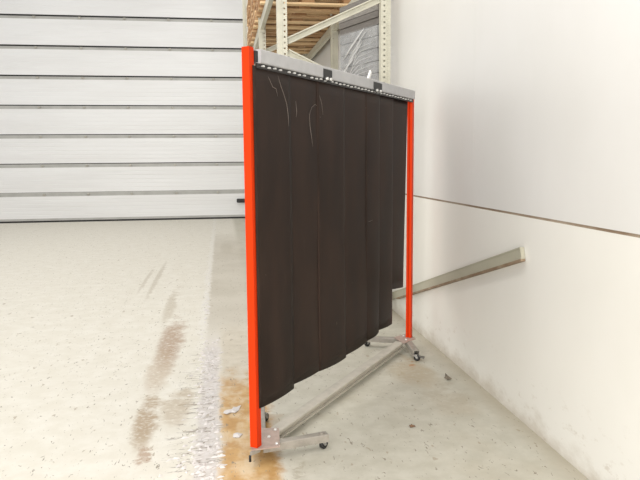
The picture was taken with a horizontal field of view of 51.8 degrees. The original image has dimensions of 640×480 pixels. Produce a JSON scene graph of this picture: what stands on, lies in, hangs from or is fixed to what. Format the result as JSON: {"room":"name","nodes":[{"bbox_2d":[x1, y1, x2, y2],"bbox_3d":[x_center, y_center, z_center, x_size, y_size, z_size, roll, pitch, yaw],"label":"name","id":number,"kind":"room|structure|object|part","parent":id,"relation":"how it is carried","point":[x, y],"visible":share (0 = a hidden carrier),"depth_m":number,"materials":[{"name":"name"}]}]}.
{"room":"metal workshop","nodes":[
{"label":"metal workshop","id":0,"kind":"room"},
{"bbox_2d":[0,218,588,479],"bbox_3d":[-3.902,0.743,6.938,9.256,0.100,20.600,-2,7,-8],"label":"floor","id":1,"kind":"structure","parent":0,"point":[102,323],"depth_m":4.37,"materials":[{"name":"paint"}]},
{"bbox_2d":[158,276,226,479],"bbox_3d":[-1.048,0.763,6.101,0.326,0.012,6.446,-2,7,-8],"label":"flakes","id":2,"kind":"object","parent":1,"relation":"on","point":[203,468],"visible":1,"depth_m":3.60,"materials":[{"name":"grey"}]},
{"bbox_2d":[223,405,240,413],"bbox_3d":[-0.525,1.017,3.964,0.074,0.011,0.160,1,7,15],"label":"scrap","id":3,"kind":"object","parent":1,"relation":"on","point":[234,409],"visible":1,"depth_m":3.94,"materials":[{"name":"white paper"}]},
{"bbox_2d":[233,432,241,437],"bbox_3d":[-0.452,1.061,3.595,0.048,0.010,0.060,1,7,16],"label":"scrap","id":4,"kind":"object","parent":1,"relation":"on","point":[237,434],"visible":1,"depth_m":3.59,"materials":[{"name":"white paper"}]},
{"bbox_2d":[242,0,390,83],"bbox_3d":[-0.475,-2.552,10.200,1.127,5.600,8.535,-2,7,-8],"label":"rack","id":5,"kind":"object","parent":1,"relation":"on","point":[331,33],"visible":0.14,"depth_m":6.13,"materials":[{"name":"beige metal"}]},
{"bbox_2d":[247,35,314,53],"bbox_3d":[-0.618,-3.236,10.930,1.140,0.144,0.800,-2,7,-9],"label":"wooden pallet","id":6,"kind":"object","parent":5,"relation":"on","point":[307,48],"visible":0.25,"depth_m":10.88,"materials":[{"name":"brown wood"}]},
{"bbox_2d":[247,26,250,41],"bbox_3d":[-0.619,-3.379,10.911,1.140,0.144,0.800,-1,7,-8],"label":"wooden pallet","id":7,"kind":"object","parent":6,"relation":"on","point":[248,33],"visible":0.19,"depth_m":10.71,"materials":[{"name":"brown wood"}]},
{"bbox_3d":[-0.603,-3.523,10.894,1.140,0.144,0.800,-2,7,-8],"label":"wooden pallet","id":8,"kind":"object","parent":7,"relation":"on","visible":0},
{"bbox_2d":[247,7,249,26],"bbox_3d":[-0.621,-3.667,10.888,1.140,0.144,0.800,-1,7,-8],"label":"wooden pallet","id":9,"kind":"object","parent":8,"relation":"on","point":[248,13],"visible":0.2,"depth_m":10.50,"materials":[{"name":"brown wood"}]},
{"bbox_2d":[251,25,322,44],"bbox_3d":[-0.470,-3.135,10.085,1.140,0.144,0.800,-2,7,-9],"label":"wooden pallet","id":10,"kind":"object","parent":5,"relation":"on","point":[316,37],"visible":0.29,"depth_m":10.07,"materials":[{"name":"brown wood"}]},
{"bbox_2d":[250,14,252,33],"bbox_3d":[-0.484,-3.276,10.047,1.140,0.144,0.800,-1,7,-8],"label":"wooden pallet","id":11,"kind":"object","parent":10,"relation":"on","point":[251,14],"visible":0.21,"depth_m":9.90,"materials":[{"name":"brown wood"}]},
{"bbox_2d":[252,10,329,34],"bbox_3d":[-0.361,-3.030,9.213,1.140,0.144,0.800,-2,7,-9],"label":"wooden pallet","id":12,"kind":"object","parent":5,"relation":"on","point":[293,25],"visible":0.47,"depth_m":9.14,"materials":[{"name":"brown wood"}]},
{"bbox_2d":[256,0,350,18],"bbox_3d":[-0.199,-2.907,8.187,1.140,0.144,0.800,-2,7,-9],"label":"wooden pallet","id":13,"kind":"object","parent":5,"relation":"on","point":[300,8],"visible":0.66,"depth_m":8.16,"materials":[{"name":"brown wood"}]},
{"bbox_2d":[339,0,378,80],"bbox_3d":[0.408,-1.952,7.005,0.077,1.159,0.725,-5,8,-31],"label":"stack","id":14,"kind":"object","parent":5,"relation":"on","point":[359,32],"visible":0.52,"depth_m":6.94,"materials":[{"name":"grey plastic"}]},
{"bbox_3d":[0.425,-1.796,7.033,0.030,0.844,0.716,-5,8,-31],"label":"panel","id":15,"kind":"part","parent":14,"relation":"part of","materials":[{"name":"plastic"}]},
{"bbox_2d":[241,46,424,461],"bbox_3d":[0.160,-0.044,4.165,0.560,2.060,2.412,3,8,26],"label":"screen","id":16,"kind":"object","parent":1,"relation":"on","point":[325,147],"visible":1,"depth_m":3.67,"materials":[{"name":"black plastic"}]},
{"bbox_3d":[-0.324,0.069,3.138,0.040,1.909,0.040,3,8,27],"label":"post","id":17,"kind":"part","parent":16,"relation":"part of","materials":[{"name":"metal"}]},
{"bbox_3d":[-0.321,1.002,3.587,0.050,0.040,0.476,-1,7,-6],"label":"leg","id":18,"kind":"part","parent":16,"relation":"part of","materials":[{"name":"metal"}]},
{"bbox_3d":[-0.276,1.008,3.346,0.143,0.006,0.265,-1,7,-5],"label":"plate","id":19,"kind":"part","parent":16,"relation":"part of","materials":[{"name":"metal"}]},
{"bbox_3d":[-0.126,1.028,3.359,0.350,0.040,0.050,-3,7,-21],"label":"leg","id":20,"kind":"part","parent":16,"relation":"part of","materials":[{"name":"metal"}]},
{"bbox_3d":[0.202,-0.927,4.006,0.008,0.023,2.175,3,8,27],"label":"hook rail","id":21,"kind":"part","parent":16,"relation":"part of","materials":[{"name":"grey metal"}]},
{"bbox_3d":[0.196,-0.972,4.017,0.056,0.064,2.164,3,8,27],"label":"rail","id":22,"kind":"part","parent":16,"relation":"part of","materials":[{"name":"silver metal"}]},
{"bbox_3d":[0.514,0.793,5.258,0.307,0.040,0.050,1,7,11],"label":"leg","id":23,"kind":"part","parent":16,"relation":"part of","materials":[{"name":"metal"}]},
{"bbox_3d":[0.670,0.775,5.198,0.157,0.006,0.280,-2,7,-8],"label":"plate","id":24,"kind":"part","parent":16,"relation":"part of","materials":[{"name":"metal"}]},
{"bbox_3d":[0.697,-0.179,5.110,0.040,1.909,0.040,3,8,27],"label":"post","id":25,"kind":"part","parent":16,"relation":"part of","materials":[{"name":"red metal"}]},
{"bbox_3d":[0.700,0.818,5.034,0.050,0.040,0.321,-1,7,-4],"label":"leg","id":26,"kind":"part","parent":16,"relation":"part of","materials":[{"name":"metal"}]},
{"bbox_2d":[392,247,524,299],"bbox_3d":[0.892,0.345,5.285,0.028,0.993,3.222,-2,7,-8],"label":"steel rail","id":27,"kind":"object","parent":1,"relation":"on","point":[515,256],"visible":0.78,"depth_m":4.41,"materials":[{"name":"grey metal"}]},
{"bbox_2d":[311,0,639,479],"bbox_3d":[0.606,-2.646,7.156,0.100,6.500,20.500,-2,7,-8],"label":"wall","id":28,"kind":"structure","parent":0,"point":[527,112],"depth_m":3.52,"materials":[{"name":"white paint"}]},
{"bbox_3d":[-5.423,-3.726,16.510,9.256,6.500,0.200,-2,7,-8],"label":"wall","id":29,"kind":"structure","parent":0,"visible":0},
{"bbox_2d":[0,0,247,222],"bbox_3d":[-5.200,-3.364,16.413,6.950,5.800,0.160,-2,7,-8],"label":"door","id":30,"kind":"structure","parent":29,"relation":"in","point":[111,110],"depth_m":16.48,"materials":[{"name":"grey metal"}]},
{"bbox_3d":[-5.253,-4.383,16.329,6.875,0.612,0.050,-2,7,-8],"label":"panel","id":31,"kind":"part","parent":30,"relation":"part of","materials":[{"name":"white metal"}]},
{"bbox_3d":[-5.256,-4.718,16.290,6.875,0.064,0.048,-2,7,-8],"label":"meeting rail","id":32,"kind":"part","parent":30,"relation":"part of","materials":[{"name":"grey metal"}]},
{"bbox_3d":[-5.250,-4.009,16.375,6.875,0.068,0.048,-2,7,-8],"label":"meeting rail","id":33,"kind":"part","parent":30,"relation":"part of","materials":[{"name":"grey metal"}]},
{"bbox_3d":[-5.265,-5.805,16.157,6.875,0.612,0.050,-2,7,-8],"label":"panel","id":34,"kind":"part","parent":30,"relation":"part of","materials":[{"name":"white metal"}]},
{"bbox_3d":[-5.247,-3.671,16.415,6.875,0.612,0.050,-2,7,-8],"label":"panel","id":35,"kind":"part","parent":30,"relation":"part of","materials":[{"name":"white metal"}]},
{"bbox_3d":[-5.240,-2.960,16.501,6.875,0.612,0.050,-2,7,-8],"label":"panel","id":36,"kind":"part","parent":30,"relation":"part of","materials":[{"name":"white metal"}]},
{"bbox_3d":[-5.262,-5.429,16.204,6.875,0.062,0.048,-2,7,-8],"label":"meeting rail","id":37,"kind":"part","parent":30,"relation":"part of","materials":[{"name":"grey metal"}]},
{"bbox_3d":[-5.244,-3.303,16.461,6.875,0.078,0.048,-2,7,-8],"label":"meeting rail","id":38,"kind":"part","parent":30,"relation":"part of","materials":[{"name":"grey metal"}]},
{"bbox_3d":[-5.237,-2.595,16.547,6.875,0.084,0.048,-2,7,-8],"label":"meeting rail","id":39,"kind":"part","parent":30,"relation":"part of","materials":[{"name":"grey metal"}]},
{"bbox_3d":[-5.234,-2.249,16.587,6.875,0.612,0.050,-2,7,-8],"label":"panel","id":40,"kind":"part","parent":30,"relation":"part of","materials":[{"name":"white metal"}]},
{"bbox_3d":[-5.231,-1.884,16.633,6.875,0.084,0.048,-2,7,-8],"label":"meeting rail","id":41,"kind":"part","parent":30,"relation":"part of","materials":[{"name":"grey metal"}]},
{"bbox_3d":[-5.228,-1.538,16.673,6.875,0.612,0.050,-2,7,-8],"label":"panel","id":42,"kind":"part","parent":30,"relation":"part of","materials":[{"name":"white metal"}]},
{"bbox_3d":[-5.222,-0.857,16.756,6.875,0.551,0.050,-2,7,-8],"label":"panel","id":43,"kind":"part","parent":30,"relation":"part of","materials":[{"name":"white metal"}]},
{"bbox_3d":[-5.225,-1.179,16.718,6.875,0.098,0.048,-2,7,-8],"label":"meeting rail","id":44,"kind":"part","parent":30,"relation":"part of","materials":[{"name":"grey metal"}]},
{"bbox_3d":[-5.219,-0.556,16.786,6.875,0.053,0.062,-2,7,-8],"label":"rail","id":45,"kind":"part","parent":30,"relation":"part of","materials":[{"name":"grey metal"}]},
{"bbox_3d":[-5.259,-5.094,16.243,6.875,0.612,0.050,-2,7,-8],"label":"panel","id":46,"kind":"part","parent":30,"relation":"part of","materials":[{"name":"white metal"}]},
{"bbox_3d":[-2.021,-1.025,17.144,0.290,0.107,0.110,-2,7,-8],"label":"handle","id":47,"kind":"part","parent":30,"relation":"part of","materials":[{"name":"black plastic"}]}
]}

